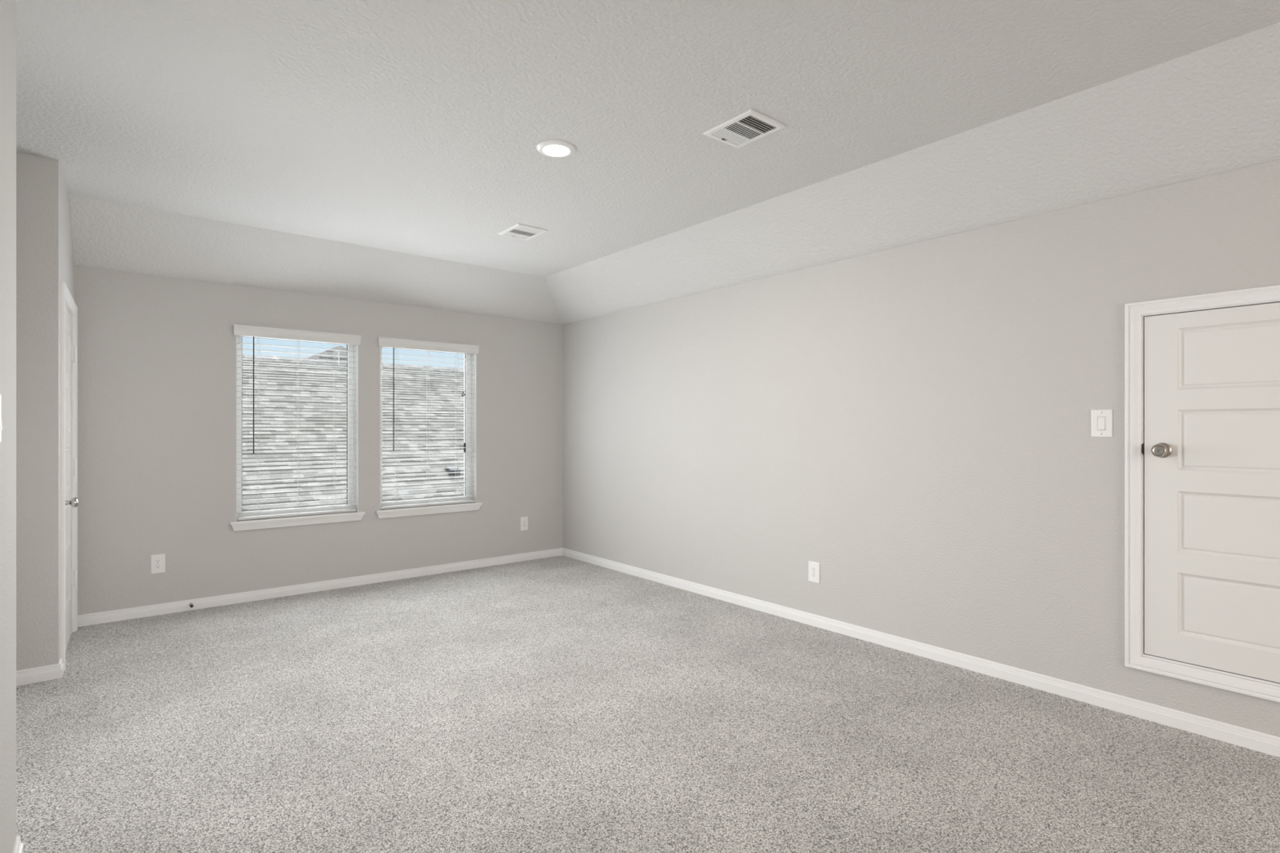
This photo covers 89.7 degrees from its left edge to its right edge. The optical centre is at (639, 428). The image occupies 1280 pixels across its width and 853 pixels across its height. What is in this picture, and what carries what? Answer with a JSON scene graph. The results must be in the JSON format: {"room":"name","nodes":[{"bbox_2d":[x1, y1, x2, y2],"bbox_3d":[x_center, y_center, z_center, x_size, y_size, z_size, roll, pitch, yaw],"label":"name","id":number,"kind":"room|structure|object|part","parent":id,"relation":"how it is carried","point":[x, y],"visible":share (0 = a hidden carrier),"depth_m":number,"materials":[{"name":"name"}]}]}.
{"room":"empty bonus room","nodes":[
{"label":"empty bonus room","id":0,"kind":"room"},
{"bbox_2d":[0,0,16,852],"bbox_3d":[-0.115,-0.006,-1.302,1.407,2.773,7.137,0,0,-39],"label":"wall","id":1,"kind":"structure","parent":0,"point":[7,7],"depth_m":1.74,"materials":[{"name":"grey paint"}]},
{"bbox_2d":[0,394,2,442],"bbox_3d":[-1.553,-0.024,1.558,0.010,0.123,0.083,0,0,-39],"label":"light switch","id":2,"kind":"object","parent":1,"relation":"attached to","point":[1,428],"visible":1,"depth_m":1.57,"materials":[{"name":"white plastic"}]},
{"bbox_3d":[-1.554,-0.024,1.557,0.006,0.123,0.083,0,0,-39],"label":"wall plate","id":3,"kind":"part","parent":2,"relation":"part of","materials":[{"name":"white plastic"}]},
{"bbox_2d":[13,835,22,852],"bbox_3d":[0.429,1.254,-0.845,0.014,0.093,7.150,0,0,-39],"label":"baseboard","id":4,"kind":"structure","parent":1,"relation":"attached to","point":[18,848],"depth_m":1.88,"materials":[{"name":"white paint"}]},
{"bbox_2d":[16,151,58,671],"bbox_3d":[-3.529,-0.006,2.850,1.417,2.773,0.005,0,0,-39],"label":"wall","id":5,"kind":"structure","parent":0,"point":[37,177],"depth_m":3.25,"materials":[{"name":"grey paint"}]},
{"bbox_2d":[16,663,62,686],"bbox_3d":[-3.517,1.254,2.847,1.430,0.093,0.014,0,0,-39],"label":"baseboard","id":6,"kind":"structure","parent":5,"relation":"attached to","point":[47,673],"depth_m":3.24,"materials":[{"name":"white paint"}]},
{"bbox_2d":[58,162,74,661],"bbox_3d":[-3.362,-0.006,3.690,0.120,2.773,1.088,0,0,-38],"label":"wall","id":7,"kind":"structure","parent":0,"point":[66,260],"depth_m":3.47,"materials":[{"name":"grey paint"}]},
{"bbox_2d":[58,658,63,675],"bbox_3d":[-2.998,1.254,3.333,0.014,0.093,0.104,0,0,-38],"label":"baseboard","id":8,"kind":"structure","parent":7,"relation":"attached to","point":[60,662],"depth_m":3.33,"materials":[{"name":"white paint"}]},
{"bbox_2d":[60,281,78,671],"bbox_3d":[-3.333,0.258,3.715,0.176,2.053,0.892,0,0,-38],"label":"door","id":9,"kind":"structure","parent":7,"relation":"in","point":[68,308],"depth_m":3.86,"materials":[{"name":"white paint"}]},
{"bbox_3d":[-3.098,0.405,3.498,0.072,0.062,0.062,0,0,-38],"label":"knob","id":10,"kind":"part","parent":9,"relation":"part of","materials":[{"name":"silver metal"}]},
{"bbox_2d":[74,265,562,615],"bbox_3d":[-2.259,0.152,5.379,4.013,2.456,0.160,0,0,-39],"label":"wall","id":11,"kind":"structure","parent":0,"point":[157,354],"depth_m":4.68,"materials":[{"name":"grey paint"}]},
{"bbox_2d":[151,553,164,573],"bbox_3d":[-3.303,0.931,4.410,0.080,0.130,0.009,0,0,-39],"label":"wall outlet","id":12,"kind":"object","parent":11,"relation":"attached to","point":[157,561],"visible":1,"depth_m":4.41,"materials":[{"name":"white plastic"}]},
{"bbox_2d":[155,564,160,568],"bbox_3d":[-3.301,0.951,4.408,0.031,0.028,0.003,0,0,-39],"label":"receptacle","id":13,"kind":"object","parent":12,"relation":"attached to","point":[157,566],"depth_m":4.41,"materials":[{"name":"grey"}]},
{"bbox_2d":[230,335,364,531],"bbox_3d":[-2.657,0.005,5.017,0.932,1.490,0.188,0,0,-39],"label":"window","id":14,"kind":"structure","parent":11,"relation":"in","point":[352,434],"depth_m":5.11,"materials":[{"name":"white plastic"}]},
{"bbox_2d":[232,324,360,520],"bbox_3d":[-2.635,-0.037,4.983,0.882,1.431,0.092,0,0,-39],"label":"window blind","id":15,"kind":"object","parent":14,"relation":"attached to","point":[253,331],"visible":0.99,"depth_m":4.96,"materials":[{"name":"white plastic"}]},
{"bbox_3d":[-2.644,-0.687,4.998,0.836,0.014,0.049,0,0,-39],"label":"head rail","id":16,"kind":"part","parent":15,"relation":"part of","materials":[{"name":"white plastic"}]},
{"bbox_3d":[-2.645,0.669,5.000,0.828,0.018,0.048,0,0,-39],"label":"rail","id":17,"kind":"part","parent":15,"relation":"part of","materials":[{"name":"white plastic"}]},
{"bbox_3d":[-2.449,-0.005,5.161,0.009,1.364,0.054,0,0,-39],"label":"ladder cord","id":18,"kind":"part","parent":15,"relation":"part of","materials":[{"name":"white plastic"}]},
{"bbox_2d":[77,547,562,626],"bbox_3d":[-2.205,1.254,5.311,3.698,0.093,0.014,0,0,-39],"label":"baseboard","id":19,"kind":"structure","parent":11,"relation":"attached to","point":[86,620],"depth_m":4.94,"materials":[{"name":"white paint"}]},
{"bbox_2d":[375,346,482,518],"bbox_3d":[-1.865,0.005,5.670,0.940,1.490,0.188,0,0,-39],"label":"window","id":20,"kind":"structure","parent":11,"relation":"in","point":[450,508],"depth_m":5.90,"materials":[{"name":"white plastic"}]},
{"bbox_2d":[377,337,479,509],"bbox_3d":[-1.843,-0.037,5.636,0.890,1.431,0.092,0,0,-39],"label":"window blind","id":21,"kind":"object","parent":20,"relation":"attached to","point":[384,342],"visible":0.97,"depth_m":5.61,"materials":[{"name":"white plastic"}]},
{"bbox_3d":[-1.859,-0.005,5.647,0.010,1.364,0.054,0,0,-39],"label":"ladder cord","id":22,"kind":"part","parent":21,"relation":"part of","materials":[{"name":"white plastic"}]},
{"bbox_3d":[-1.851,-0.687,5.651,0.844,0.014,0.049,0,0,-39],"label":"head rail","id":23,"kind":"part","parent":21,"relation":"part of","materials":[{"name":"white plastic"}]},
{"bbox_3d":[-1.853,0.669,5.653,0.836,0.018,0.048,0,0,-39],"label":"rail","id":24,"kind":"part","parent":21,"relation":"part of","materials":[{"name":"white plastic"}]},
{"bbox_2d":[520,516,528,531],"bbox_3d":[-1.116,0.923,6.210,0.084,0.134,0.009,0,0,-39],"label":"wall outlet","id":25,"kind":"object","parent":11,"relation":"attached to","point":[523,520],"visible":1,"depth_m":6.21,"materials":[{"name":"white plastic"}]},
{"bbox_2d":[16,0,1279,324],"bbox_3d":[0.407,-1.210,0.924,5.243,0.326,10.108,0,0,-39],"label":"ceiling","id":26,"kind":"structure","parent":0,"point":[381,151],"depth_m":2.85,"materials":[{"name":"white paint"}]},
{"bbox_2d":[497,223,548,240],"bbox_3d":[-0.820,-1.367,4.502,0.236,0.012,0.298,0,0,-39],"label":"ceiling vent","id":27,"kind":"object","parent":26,"relation":"in","point":[520,231],"visible":1,"depth_m":4.48,"materials":[{"name":"white metal"}]},
{"bbox_2d":[536,140,575,157],"bbox_3d":[-0.412,-1.367,3.163,0.191,0.012,0.191,0,0,-39],"label":"recessed light","id":28,"kind":"object","parent":26,"relation":"in","point":[552,148],"visible":1,"depth_m":3.14,"materials":[{"name":"white plastic"}]},
{"bbox_2d":[702,109,786,148],"bbox_3d":[0.478,-1.367,2.958,0.243,0.012,0.292,0,0,-39],"label":"ceiling vent","id":29,"kind":"object","parent":26,"relation":"in","point":[750,126],"visible":1,"depth_m":2.94,"materials":[{"name":"white metal"}]},
{"bbox_2d":[16,555,1279,852],"bbox_3d":[0.417,1.340,1.029,5.393,0.120,10.258,0,0,-39],"label":"floor","id":30,"kind":"structure","parent":0,"point":[561,704],"depth_m":2.61,"materials":[{"name":"carpet"}]},
{"bbox_2d":[562,160,1279,737],"bbox_3d":[2.447,0.152,2.681,0.140,2.456,10.028,0,0,-39],"label":"wall","id":31,"kind":"structure","parent":0,"point":[912,423],"depth_m":3.62,"materials":[{"name":"grey paint"}]},
{"bbox_2d":[808,560,819,583],"bbox_3d":[1.126,0.933,4.168,0.009,0.133,0.086,0,0,-39],"label":"wall outlet","id":32,"kind":"object","parent":31,"relation":"attached to","point":[813,566],"visible":1,"depth_m":4.16,"materials":[{"name":"white plastic"}]},
{"bbox_2d":[561,547,1279,757],"bbox_3d":[2.394,1.254,2.625,0.014,0.093,10.008,0,0,-39],"label":"baseboard","id":33,"kind":"structure","parent":31,"relation":"attached to","point":[1267,744],"depth_m":3.30,"materials":[{"name":"white paint"}]},
{"bbox_2d":[1091,409,1112,437],"bbox_3d":[2.121,-0.021,2.959,0.010,0.127,0.082,0,0,-39],"label":"light switch","id":34,"kind":"object","parent":31,"relation":"attached to","point":[1101,420],"visible":1,"depth_m":2.95,"materials":[{"name":"white plastic"}]},
{"bbox_2d":[1124,284,1279,702],"bbox_3d":[2.475,0.255,2.586,0.197,1.624,0.843,0,0,-39],"label":"door","id":35,"kind":"structure","parent":31,"relation":"in","point":[1202,371],"depth_m":2.69,"materials":[{"name":"white paint"}]},
{"bbox_3d":[2.225,0.092,2.849,0.013,0.052,0.008,0,0,-39],"label":"strike plate","id":36,"kind":"part","parent":35,"relation":"part of","materials":[{"name":"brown metal"}]},
{"bbox_3d":[2.231,0.097,2.762,0.038,0.057,0.057,0,0,-39],"label":"knob","id":37,"kind":"part","parent":35,"relation":"part of","materials":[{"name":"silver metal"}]},
{"label":"outside","id":38,"kind":"structure","parent":0,"visible":0},
{"bbox_2d":[242,345,464,511],"bbox_3d":[-8.036,1.258,14.475,24.000,6.845,17.436,0,0,-39],"label":"house","id":39,"kind":"structure","parent":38,"point":[265,421],"depth_m":10.95,"materials":[{"name":"grey"}]},
{"bbox_2d":[444,465,460,475],"bbox_3d":[-3.112,0.694,10.672,0.205,0.104,0.260,0,27,-39],"label":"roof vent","id":40,"kind":"object","parent":39,"relation":"attached to","point":[451,469],"depth_m":10.61,"materials":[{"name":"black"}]}
]}

